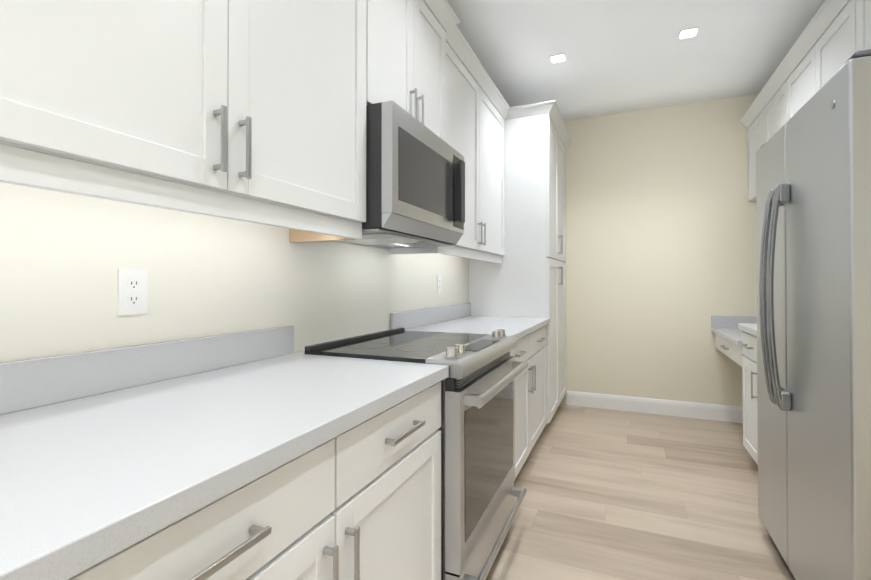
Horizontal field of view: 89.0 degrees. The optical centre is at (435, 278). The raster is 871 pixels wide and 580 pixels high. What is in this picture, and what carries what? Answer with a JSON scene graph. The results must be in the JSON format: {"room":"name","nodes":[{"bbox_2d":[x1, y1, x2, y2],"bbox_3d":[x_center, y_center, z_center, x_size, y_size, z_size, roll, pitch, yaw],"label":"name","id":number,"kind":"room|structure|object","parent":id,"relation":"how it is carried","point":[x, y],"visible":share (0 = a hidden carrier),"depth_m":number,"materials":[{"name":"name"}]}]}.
{"room":"kitchen","nodes":[
{"label":"kitchen","id":0,"kind":"room"},
{"bbox_2d":[0,182,468,362],"bbox_3d":[-0.768,-0.186,1.289,0.100,2.720,7.220,0,-1,23],"label":"wall","id":1,"kind":"structure","parent":0,"point":[64,257],"depth_m":1.25,"materials":[{"name":"white paint"}]},
{"bbox_2d":[117,269,147,314],"bbox_3d":[-0.774,0.033,1.134,0.007,0.116,0.072,0,-1,23],"label":"electrical outlet","id":2,"kind":"object","parent":1,"relation":"attached to","point":[132,291],"visible":1,"depth_m":1.13,"materials":[{"name":"white plastic"}]},
{"bbox_2d":[0,0,366,242],"bbox_3d":[-0.610,-0.705,1.074,0.357,1.125,1.180,0,-1,23],"label":"upper cabinet","id":3,"kind":"object","parent":1,"relation":"attached to","point":[252,111],"visible":1,"depth_m":0.95,"materials":[{"name":"white wood"}]},
{"bbox_2d":[341,100,464,247],"bbox_3d":[-0.179,-0.383,1.938,0.467,0.459,0.738,0,-1,23],"label":"microwave","id":4,"kind":"object","parent":1,"relation":"attached to","point":[415,182],"visible":0.69,"depth_m":1.68,"materials":[{"name":"grey metal"}]},
{"bbox_2d":[366,0,445,141],"bbox_3d":[-0.230,-0.940,1.965,0.357,0.640,0.746,0,-1,23],"label":"upper cabinet","id":5,"kind":"object","parent":1,"relation":"attached to","point":[405,55],"visible":0.35,"depth_m":1.86,"materials":[{"name":"white wood"}]},
{"bbox_2d":[437,275,441,292],"bbox_3d":[0.026,0.034,3.003,0.007,0.116,0.072,0,-1,23],"label":"electrical outlet","id":6,"kind":"object","parent":1,"relation":"attached to","point":[439,283],"visible":1,"depth_m":3.00,"materials":[{"name":"white plastic"}]},
{"bbox_2d":[398,42,485,253],"bbox_3d":[0.031,-0.721,2.648,0.297,1.064,0.711,0,-1,23],"label":"upper cabinet","id":7,"kind":"object","parent":1,"relation":"attached to","point":[475,129],"depth_m":2.69,"materials":[{"name":"white wood"}]},
{"bbox_2d":[450,96,504,257],"bbox_3d":[0.264,-0.717,3.192,0.297,1.064,0.710,0,-1,23],"label":"upper cabinet","id":8,"kind":"object","parent":1,"relation":"attached to","point":[495,123],"depth_m":3.22,"materials":[{"name":"white wood"}]},
{"bbox_2d":[447,0,824,120],"bbox_3d":[0.418,-1.600,0.793,2.680,0.100,7.220,0,-1,23],"label":"ceiling","id":9,"kind":"structure","parent":0,"point":[623,56],"depth_m":2.93,"materials":[{"name":"white paint"}]},
{"bbox_2d":[549,53,566,63],"bbox_3d":[0.848,-1.526,3.067,0.112,0.007,0.112,0,-1,23],"label":"recessed light","id":10,"kind":"object","parent":9,"relation":"in","point":[558,58],"visible":1,"depth_m":3.06,"materials":[{"name":"white plastic"}]},
{"bbox_2d":[678,26,699,39],"bbox_3d":[1.574,-1.529,2.756,0.112,0.007,0.112,0,-1,23],"label":"recessed light","id":11,"kind":"object","parent":9,"relation":"in","point":[688,33],"visible":1,"depth_m":2.75,"materials":[{"name":"white plastic"}]},
{"bbox_2d":[485,404,794,579],"bbox_3d":[0.418,1.220,0.768,2.680,0.100,7.220,0,-1,23],"label":"floor","id":12,"kind":"structure","parent":0,"point":[616,495],"depth_m":2.31,"materials":[{"name":"brown wood"}]},
{"bbox_2d":[68,439,338,579],"bbox_3d":[-0.591,0.740,0.739,0.647,0.858,0.596,0,-1,23],"label":"base cabinet","id":13,"kind":"object","parent":12,"relation":"on","point":[278,523],"visible":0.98,"depth_m":0.71,"materials":[{"name":"white wood"}]},
{"bbox_2d":[329,381,440,579],"bbox_3d":[-0.361,0.745,1.275,0.647,0.858,0.562,0,-1,23],"label":"base cabinet","id":14,"kind":"object","parent":12,"relation":"on","point":[386,512],"visible":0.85,"depth_m":1.13,"materials":[{"name":"white wood"}]},
{"bbox_2d":[305,328,527,579],"bbox_3d":[-0.024,0.706,1.858,0.682,0.946,0.762,0,-1,23],"label":"range","id":15,"kind":"object","parent":12,"relation":"on","point":[479,492],"visible":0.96,"depth_m":1.60,"materials":[{"name":"silver metal"}]},
{"bbox_2d":[469,114,565,423],"bbox_3d":[0.772,-0.023,3.901,0.667,2.440,0.997,0,-1,23],"label":"pantry cabinet","id":16,"kind":"object","parent":12,"relation":"on","point":[526,277],"visible":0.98,"depth_m":3.43,"materials":[{"name":"white wood"}]},
{"bbox_2d":[423,0,570,149],"bbox_3d":[0.036,-1.297,1.822,0.426,0.069,5.416,0,-1,23],"label":"crown molding","id":17,"kind":"structure","parent":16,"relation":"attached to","point":[444,14],"depth_m":2.84,"materials":[{"name":"white wood"}]},
{"bbox_2d":[509,334,533,480],"bbox_3d":[0.183,0.756,2.543,0.647,0.858,0.646,0,-1,23],"label":"base cabinet","id":18,"kind":"object","parent":12,"relation":"on","point":[520,352],"visible":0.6,"depth_m":2.56,"materials":[{"name":"white wood"}]},
{"bbox_2d":[391,303,549,339],"bbox_3d":[0.308,0.256,2.846,0.642,0.140,1.296,0,-1,23],"label":"countertop","id":19,"kind":"structure","parent":18,"relation":"on","point":[457,318],"depth_m":2.75,"materials":[{"name":"white stone"}]},
{"bbox_2d":[528,325,546,451],"bbox_3d":[0.438,0.761,3.140,0.647,0.858,0.644,0,-1,23],"label":"base cabinet","id":20,"kind":"object","parent":12,"relation":"on","point":[537,358],"visible":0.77,"depth_m":3.01,"materials":[{"name":"white wood"}]},
{"bbox_2d":[741,332,757,464],"bbox_3d":[2.186,0.756,2.579,0.647,0.858,0.386,0,-1,23],"label":"base cabinet","id":21,"kind":"object","parent":12,"relation":"on","point":[750,403],"visible":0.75,"depth_m":2.71,"materials":[{"name":"white wood"}]},
{"bbox_2d":[756,49,870,579],"bbox_3d":[1.625,0.269,1.516,0.803,1.785,0.950,0,-1,23],"label":"refrigerator","id":22,"kind":"object","parent":12,"relation":"on","point":[813,200],"visible":1,"depth_m":1.41,"materials":[{"name":"silver metal"}]},
{"bbox_3d":[-1.137,0.729,-0.536,0.647,0.858,0.790,0,-1,23],"label":"base cabinet","id":23,"kind":"object","parent":12,"relation":"on","visible":0},
{"bbox_2d":[0,326,448,579],"bbox_3d":[-0.773,0.234,0.323,0.642,0.140,2.647,0,-1,23],"label":"countertop","id":24,"kind":"structure","parent":23,"relation":"on","point":[105,454],"depth_m":0.81,"materials":[{"name":"white stone"}]},
{"bbox_3d":[2.005,0.753,2.157,0.647,0.858,0.524,0,-1,23],"label":"base cabinet","id":25,"kind":"object","parent":12,"relation":"on","visible":0},
{"bbox_2d":[738,323,756,336],"bbox_3d":[2.084,0.251,2.340,0.642,0.140,0.914,0,-1,23],"label":"countertop","id":26,"kind":"structure","parent":25,"relation":"on","point":[751,329],"depth_m":2.67,"materials":[{"name":"white stone"}]},
{"bbox_2d":[560,94,758,406],"bbox_3d":[1.820,-0.161,4.053,2.480,2.720,0.100,0,-1,23],"label":"wall","id":27,"kind":"structure","parent":0,"point":[661,259],"depth_m":3.93,"materials":[{"name":"beige paint"}]},
{"bbox_2d":[566,391,742,422],"bbox_3d":[2.084,1.130,3.864,1.816,0.134,0.017,0,-1,23],"label":"baseboard","id":28,"kind":"structure","parent":27,"relation":"attached to","point":[724,413],"depth_m":3.91,"materials":[{"name":"white wood"}]},
{"bbox_3d":[1.603,-0.195,0.273,0.100,2.720,7.220,0,-1,23],"label":"wall","id":29,"kind":"structure","parent":0,"visible":0},
{"bbox_2d":[711,316,756,366],"bbox_3d":[2.451,0.441,3.201,0.647,0.270,0.954,0,-1,23],"label":"desk","id":30,"kind":"object","parent":29,"relation":"attached to","point":[728,335],"visible":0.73,"depth_m":3.51,"materials":[{"name":"white wood"}]},
{"bbox_2d":[748,81,786,201],"bbox_3d":[2.557,-0.944,3.157,0.407,0.610,0.972,0,-1,23],"label":"upper cabinet","id":31,"kind":"object","parent":29,"relation":"attached to","point":[769,122],"visible":0.29,"depth_m":3.25,"materials":[{"name":"white wood"}]},
{"bbox_2d":[739,0,849,128],"bbox_3d":[2.168,-1.293,2.287,0.432,0.069,2.882,0,-1,23],"label":"crown molding","id":32,"kind":"structure","parent":29,"relation":"attached to","point":[823,19],"depth_m":2.53,"materials":[{"name":"white wood"}]},
{"bbox_2d":[787,0,855,120],"bbox_3d":[2.188,-0.952,2.294,0.407,0.610,0.896,0,-1,23],"label":"upper cabinet","id":33,"kind":"object","parent":29,"relation":"attached to","point":[829,55],"visible":0.29,"depth_m":2.27,"materials":[{"name":"white wood"}]},
{"bbox_2d":[856,0,870,51],"bbox_3d":[1.823,-0.960,1.442,0.407,0.610,0.950,0,-1,23],"label":"upper cabinet","id":34,"kind":"object","parent":29,"relation":"attached to","point":[863,24],"depth_m":1.89,"materials":[{"name":"white wood"}]}
]}

